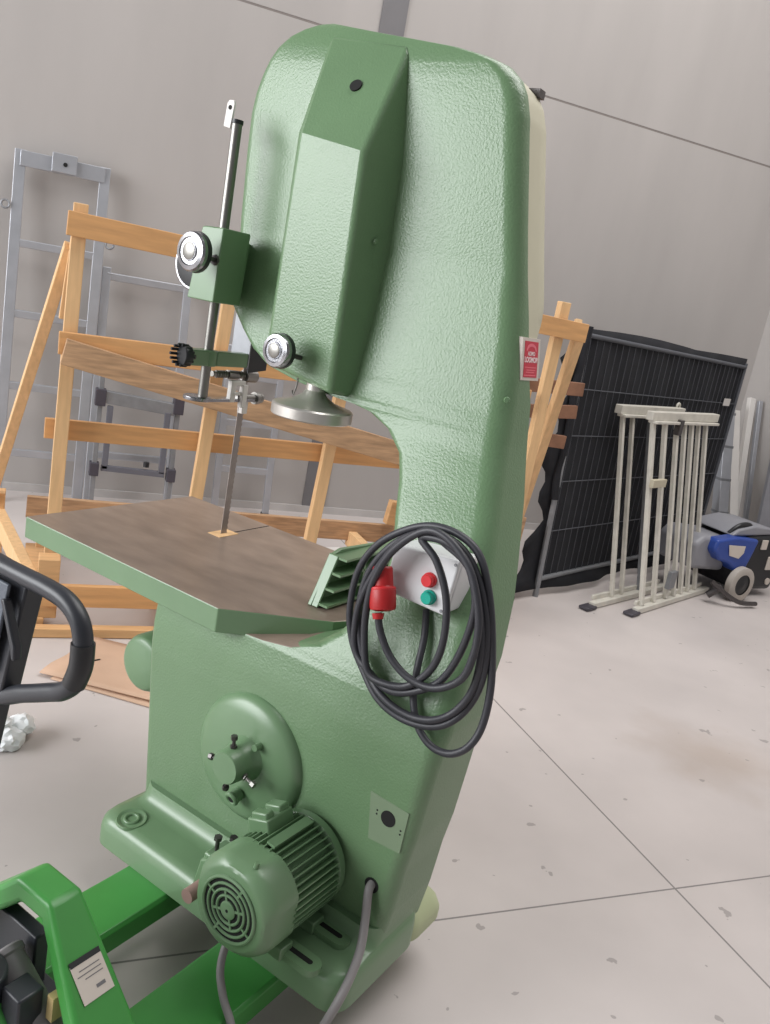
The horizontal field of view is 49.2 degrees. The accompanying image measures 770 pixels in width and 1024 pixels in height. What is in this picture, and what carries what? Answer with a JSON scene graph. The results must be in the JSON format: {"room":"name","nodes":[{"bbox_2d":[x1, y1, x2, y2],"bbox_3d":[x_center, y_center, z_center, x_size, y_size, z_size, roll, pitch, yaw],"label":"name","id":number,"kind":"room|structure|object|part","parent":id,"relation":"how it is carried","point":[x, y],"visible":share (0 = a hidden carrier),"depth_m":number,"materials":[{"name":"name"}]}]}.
{"room":"warehouse","nodes":[
{"label":"warehouse","id":0,"kind":"room"},
{"bbox_2d":[0,490,769,1023],"bbox_3d":[-1.208,1.282,0.870,12.650,0.100,9.650,4,15,-23],"label":"floor","id":1,"kind":"structure","parent":0,"point":[603,857],"depth_m":2.75,"materials":[{"name":"concrete"}]},
{"bbox_2d":[0,712,35,751],"bbox_3d":[-1.255,0.703,2.713,0.238,0.084,0.160,4,15,-23],"label":"plastic wrap","id":2,"kind":"object","parent":1,"relation":"on","point":[17,726],"visible":0.91,"depth_m":2.71,"materials":[{"name":"white plastic"}]},
{"bbox_2d":[0,148,113,498],"bbox_3d":[-2.003,-1.060,5.022,0.636,2.052,0.230,4,15,-23],"label":"ladder","id":3,"kind":"object","parent":1,"relation":"on","point":[64,164],"visible":0.88,"depth_m":4.96,"materials":[{"name":"metal"}]},
{"bbox_2d":[51,676,149,706],"bbox_3d":[-0.887,0.668,3.278,0.716,0.007,0.403,12,14,6],"label":"cardboard sheet","id":4,"kind":"object","parent":1,"relation":"on","point":[136,700],"visible":0.17,"depth_m":3.13,"materials":[{"name":"brown cardboard"}]},
{"bbox_2d":[39,637,149,699],"bbox_3d":[-0.903,0.642,3.322,0.761,0.016,0.403,12,14,7],"label":"cardboard sheet","id":5,"kind":"object","parent":4,"relation":"on","point":[109,672],"visible":0.34,"depth_m":3.25,"materials":[{"name":"brown cardboard"}]},
{"bbox_2d":[88,376,184,499],"bbox_3d":[-1.552,-0.384,5.176,0.546,0.850,0.112,4,15,-23],"label":"steel frame","id":6,"kind":"object","parent":1,"relation":"on","point":[103,396],"visible":0.69,"depth_m":5.13,"materials":[{"name":"metal"}]},
{"bbox_3d":[-1.753,-0.411,5.096,0.030,0.831,0.060,4,15,-23],"label":"post","id":7,"kind":"part","parent":6,"relation":"part of","materials":[{"name":"metal"}]},
{"bbox_3d":[-1.485,-0.295,5.225,0.036,0.030,0.036,4,15,-23],"label":"knob","id":8,"kind":"part","parent":6,"relation":"part of","materials":[{"name":"black plastic"}]},
{"bbox_3d":[-1.331,-0.378,5.276,0.030,0.831,0.060,4,15,-23],"label":"post","id":9,"kind":"part","parent":6,"relation":"part of","materials":[{"name":"metal"}]},
{"bbox_2d":[83,266,190,499],"bbox_3d":[-1.556,-0.738,5.280,0.540,1.472,0.259,4,15,-23],"label":"ladder","id":10,"kind":"object","parent":1,"relation":"on","point":[107,275],"visible":0.3,"depth_m":5.23,"materials":[{"name":"metal"}]},
{"bbox_2d":[0,553,287,1023],"bbox_3d":[-0.370,0.545,1.858,0.502,1.123,1.350,19,16,31],"label":"truck","id":11,"kind":"object","parent":1,"relation":"on","point":[56,967],"visible":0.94,"depth_m":1.50,"materials":[{"name":"green paint"}]},
{"bbox_3d":[-0.693,0.898,1.476,0.198,0.171,0.034,17,16,25],"label":"hand lever","id":12,"kind":"part","parent":11,"relation":"part of","materials":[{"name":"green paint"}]},
{"bbox_3d":[-0.607,0.181,1.290,0.080,0.176,0.009,19,16,31],"label":"handle panel","id":13,"kind":"part","parent":11,"relation":"part of","materials":[{"name":"black metal"}]},
{"bbox_3d":[-0.558,0.175,1.253,0.044,0.087,0.014,19,16,31],"label":"release lever","id":14,"kind":"part","parent":11,"relation":"part of","materials":[{"name":"black paint"}]},
{"bbox_3d":[-0.593,0.184,1.300,0.414,0.243,0.029,19,16,31],"label":"loop handle","id":15,"kind":"part","parent":11,"relation":"part of","materials":[{"name":"black paint"}]},
{"bbox_2d":[211,344,283,513],"bbox_3d":[-0.918,-0.530,5.656,0.400,1.122,0.190,4,15,-23],"label":"ladder","id":16,"kind":"object","parent":1,"relation":"on","point":[224,421],"visible":0.52,"depth_m":5.66,"materials":[{"name":"metal"}]},
{"bbox_2d":[25,24,545,1023],"bbox_3d":[-0.357,-0.070,2.017,1.382,2.226,1.140,19,16,31],"label":"saw","id":17,"kind":"object","parent":1,"relation":"on","point":[386,258],"visible":0.97,"depth_m":1.95,"materials":[{"name":"green paint"}]},
{"bbox_3d":[-0.531,-0.411,2.198,0.060,0.061,0.042,23,19,41],"label":"star knob","id":18,"kind":"part","parent":17,"relation":"part of","materials":[{"name":"black plastic"}]},
{"bbox_3d":[-0.475,-0.645,2.082,0.098,0.098,0.032,19,16,31],"label":"lock knob","id":19,"kind":"part","parent":17,"relation":"part of","materials":[{"name":"silver metal"}]},
{"bbox_3d":[-0.475,-0.324,2.384,0.076,0.012,0.233,19,16,31],"label":"guide plate","id":20,"kind":"part","parent":17,"relation":"part of","materials":[{"name":"silver metal"}]},
{"bbox_3d":[-0.440,-0.652,2.228,0.027,0.707,0.027,19,16,31],"label":"guide post","id":21,"kind":"part","parent":17,"relation":"part of","materials":[{"name":"metal"}]},
{"bbox_3d":[-0.459,-0.426,2.325,0.052,0.043,0.240,19,16,31],"label":"guide arm","id":22,"kind":"part","parent":17,"relation":"part of","materials":[{"name":"green paint"}]},
{"bbox_3d":[-0.432,-0.390,2.399,0.036,0.037,0.176,19,16,31],"label":"threaded rod","id":23,"kind":"part","parent":17,"relation":"part of","materials":[{"name":"metal"}]},
{"bbox_3d":[-0.448,-0.156,2.493,0.001,0.720,0.026,19,16,31],"label":"blade","id":24,"kind":"part","parent":17,"relation":"part of","materials":[{"name":"metal"}]},
{"bbox_3d":[-0.255,-0.385,2.004,0.082,0.082,0.032,19,16,31],"label":"head lock knob","id":25,"kind":"part","parent":17,"relation":"part of","materials":[{"name":"silver metal"}]},
{"bbox_3d":[-0.204,0.694,1.821,0.023,0.010,0.130,19,16,31],"label":"rating plate","id":26,"kind":"part","parent":17,"relation":"part of","materials":[{"name":"green paint"}]},
{"bbox_3d":[-0.231,0.790,1.852,0.220,0.202,0.162,19,16,31],"label":"motor","id":27,"kind":"part","parent":17,"relation":"part of","materials":[{"name":"green paint"}]},
{"bbox_3d":[-0.244,0.929,1.830,0.259,0.016,0.048,19,16,31],"label":"slide rail","id":28,"kind":"part","parent":17,"relation":"part of","materials":[{"name":"green metal"}]},
{"bbox_3d":[-0.186,0.918,1.916,0.259,0.016,0.048,19,16,31],"label":"slide rail","id":29,"kind":"part","parent":17,"relation":"part of","materials":[{"name":"green metal"}]},
{"bbox_2d":[381,810,394,826],"bbox_3d":[0.015,0.659,1.819,0.037,0.037,0.031,19,16,31],"label":"switch","id":30,"kind":"object","parent":17,"relation":"attached to","point":[387,816],"depth_m":1.81,"materials":[{"name":"black plastic"}]},
{"bbox_2d":[346,522,495,757],"bbox_3d":[0.082,0.240,1.743,0.379,0.457,0.127,19,16,31],"label":"power cord","id":31,"kind":"object","parent":17,"relation":"hanging from","point":[376,592],"visible":1,"depth_m":1.69,"materials":[{"name":"black rubber"}]},
{"bbox_2d":[391,540,477,614],"bbox_3d":[0.099,0.136,1.793,0.163,0.134,0.182,4,15,-23],"label":"switch","id":32,"kind":"object","parent":17,"relation":"attached to","point":[415,578],"depth_m":1.76,"materials":[{"name":"grey plastic"}]},
{"bbox_2d":[0,202,588,638],"bbox_3d":[-0.336,-0.369,4.199,3.062,1.737,1.035,4,15,-23],"label":"wooden rack","id":33,"kind":"object","parent":1,"relation":"on","point":[130,362],"visible":0.37,"depth_m":3.66,"materials":[{"name":"orange wood"}]},
{"bbox_3d":[-1.599,-0.566,3.742,0.060,1.291,0.755,-3,20,-43],"label":"leg","id":34,"kind":"part","parent":33,"relation":"part of","materials":[{"name":"brown wood"}]},
{"bbox_3d":[-1.332,-0.397,3.471,0.055,1.685,0.045,4,15,-23],"label":"post","id":35,"kind":"part","parent":33,"relation":"part of","materials":[{"name":"brown wood"}]},
{"bbox_3d":[-0.483,0.568,3.895,2.150,0.040,0.050,4,15,-23],"label":"rail","id":36,"kind":"part","parent":33,"relation":"part of","materials":[{"name":"brown wood"}]},
{"bbox_3d":[-0.432,0.421,3.918,2.180,0.095,0.030,4,15,-23],"label":"rail","id":37,"kind":"part","parent":33,"relation":"part of","materials":[{"name":"orange wood"}]},
{"bbox_3d":[-0.682,0.067,4.709,2.451,0.130,0.035,4,15,-23],"label":"rail","id":38,"kind":"part","parent":33,"relation":"part of","materials":[{"name":"brown wood"}]},
{"bbox_3d":[-0.786,-0.354,3.705,0.115,1.687,0.045,4,15,-23],"label":"post","id":39,"kind":"part","parent":33,"relation":"part of","materials":[{"name":"brown wood"}]},
{"bbox_3d":[-0.405,-0.288,3.941,2.216,0.115,0.028,4,15,-23],"label":"rail","id":40,"kind":"part","parent":33,"relation":"part of","materials":[{"name":"orange wood"}]},
{"bbox_3d":[-0.290,-0.620,3.765,2.192,0.140,0.028,4,15,-23],"label":"rail","id":41,"kind":"part","parent":33,"relation":"part of","materials":[{"name":"orange wood"}]},
{"bbox_3d":[-0.259,-0.312,3.930,0.125,1.687,0.045,4,15,-23],"label":"post","id":42,"kind":"part","parent":33,"relation":"part of","materials":[{"name":"brown wood"}]},
{"bbox_3d":[-0.109,-1.002,3.711,2.437,0.142,0.030,4,15,-23],"label":"rail","id":43,"kind":"part","parent":33,"relation":"part of","materials":[{"name":"orange wood"}]},
{"bbox_3d":[0.737,-0.234,4.356,0.055,1.685,0.045,4,15,-23],"label":"post","id":44,"kind":"part","parent":33,"relation":"part of","materials":[{"name":"brown wood"}]},
{"bbox_3d":[0.852,-0.349,4.589,0.064,1.346,0.493,9,14,-6],"label":"leg","id":45,"kind":"part","parent":33,"relation":"part of","materials":[{"name":"brown wood"}]},
{"bbox_2d":[515,326,747,596],"bbox_3d":[1.802,-0.327,5.766,2.576,1.656,0.162,-4,20,-45],"label":"fence","id":46,"kind":"object","parent":1,"relation":"on","point":[572,544],"visible":0.7,"depth_m":5.45,"materials":[{"name":"metal"}]},
{"bbox_3d":[1.053,-0.265,5.024,0.100,1.631,0.036,23,18,40],"label":"post","id":47,"kind":"part","parent":46,"relation":"part of","materials":[{"name":"metal"}]},
{"bbox_3d":[1.742,0.337,6.027,0.032,0.042,2.330,23,18,40],"label":"rail","id":48,"kind":"part","parent":46,"relation":"part of","materials":[{"name":"metal"}]},
{"bbox_3d":[1.984,-1.073,5.687,2.331,0.048,0.028,-4,20,-46],"label":"rail","id":49,"kind":"part","parent":46,"relation":"part of","materials":[{"name":"metal"}]},
{"bbox_3d":[2.657,-0.385,6.710,0.028,1.610,0.028,23,18,40],"label":"post","id":50,"kind":"part","parent":46,"relation":"part of","materials":[{"name":"metal"}]},
{"bbox_2d":[579,402,685,610],"bbox_3d":[1.636,-0.078,5.444,0.312,1.269,1.165,23,19,41],"label":"gate","id":51,"kind":"object","parent":1,"relation":"on","point":[624,411],"visible":0.81,"depth_m":5.34,"materials":[{"name":"white metal"}]},
{"bbox_2d":[623,410,719,616],"bbox_3d":[1.900,-0.029,5.520,0.350,1.234,1.185,23,19,40],"label":"trestle","id":52,"kind":"object","parent":1,"relation":"on","point":[680,420],"visible":0.99,"depth_m":5.49,"materials":[{"name":"white paint"}]},
{"bbox_3d":[1.697,-0.178,5.221,0.030,0.050,0.180,23,19,40],"label":"lock plate","id":53,"kind":"part","parent":52,"relation":"part of","materials":[{"name":"beige paint"}]},
{"bbox_2d":[659,512,769,605],"bbox_3d":[2.455,0.315,6.005,0.898,0.548,0.626,2,16,-31],"label":"floor scrubber","id":54,"kind":"object","parent":1,"relation":"on","point":[733,551],"depth_m":5.88,"materials":[{"name":"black plastic"}]},
{"bbox_3d":[2.183,0.239,5.955,0.375,0.256,0.340,2,16,-31],"label":"tank","id":55,"kind":"part","parent":54,"relation":"part of","materials":[{"name":"grey plastic"}]},
{"bbox_3d":[2.539,0.087,6.071,0.464,0.080,0.340,2,16,-31],"label":"lid","id":56,"kind":"part","parent":54,"relation":"part of","materials":[{"name":"grey plastic"}]},
{"bbox_2d":[711,408,735,513],"bbox_3d":[2.764,-0.248,6.889,0.112,1.320,0.436,4,15,-23],"label":"downpipe","id":57,"kind":"object","parent":1,"relation":"on","point":[721,487],"visible":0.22,"depth_m":6.86,"materials":[{"name":"metal"}]},
{"bbox_2d":[728,410,739,515],"bbox_3d":[2.873,-0.201,6.949,0.088,1.236,0.452,3,16,-27],"label":"board","id":58,"kind":"object","parent":1,"relation":"on","point":[733,493],"visible":0.31,"depth_m":6.93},
{"bbox_2d":[738,397,755,515],"bbox_3d":[2.971,-0.268,7.039,0.068,1.354,0.444,10,14,-4],"label":"board","id":59,"kind":"object","parent":1,"relation":"on","point":[750,406],"visible":0.52,"depth_m":7.03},
{"bbox_2d":[743,401,762,519],"bbox_3d":[3.066,-0.249,7.056,0.044,1.338,0.403,8,14,-11],"label":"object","id":60,"kind":"object","parent":1,"relation":"on","point":[755,438],"visible":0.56,"depth_m":7.05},
{"bbox_2d":[757,461,769,527],"bbox_3d":[3.123,-0.011,6.802,0.220,1.023,0.139,4,15,-23],"label":"panel","id":61,"kind":"object","parent":1,"relation":"on","point":[763,518],"visible":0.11,"depth_m":6.75,"materials":[{"name":"plastic"}]},
{"bbox_2d":[0,0,769,523],"bbox_3d":[-2.207,-3.554,4.475,12.950,7.000,0.300,4,15,-23],"label":"wall","id":62,"kind":"structure","parent":0,"point":[648,233],"depth_m":5.73,"materials":[{"name":"paint"}]},
{"bbox_2d":[2,481,539,529],"bbox_3d":[-2.910,-0.206,5.124,12.650,0.050,0.020,4,15,-23],"label":"baseboard","id":63,"kind":"structure","parent":62,"relation":"attached to","point":[14,486],"depth_m":5.87,"materials":[{"name":"paint"}]},
{"bbox_2d":[302,0,409,505],"bbox_3d":[0.091,-3.333,5.297,0.170,7.000,0.012,4,15,-23],"label":"trim","id":64,"kind":"structure","parent":62,"relation":"attached to","point":[394,13],"depth_m":5.36,"materials":[{"name":"grey metal"}]},
{"bbox_2d":[238,0,769,167],"bbox_3d":[-2.401,-3.209,4.484,12.650,0.014,0.248,4,15,-23],"label":"trim","id":65,"kind":"structure","parent":62,"relation":"attached to","point":[245,1],"depth_m":6.06,"materials":[{"name":"grey metal"}]},
{"bbox_2d":[739,310,769,522],"bbox_3d":[5.366,-1.636,2.542,0.300,7.000,9.650,4,15,-23],"label":"wall","id":66,"kind":"structure","parent":0,"point":[758,388],"depth_m":7.11,"materials":[{"name":"paint"}]}
]}

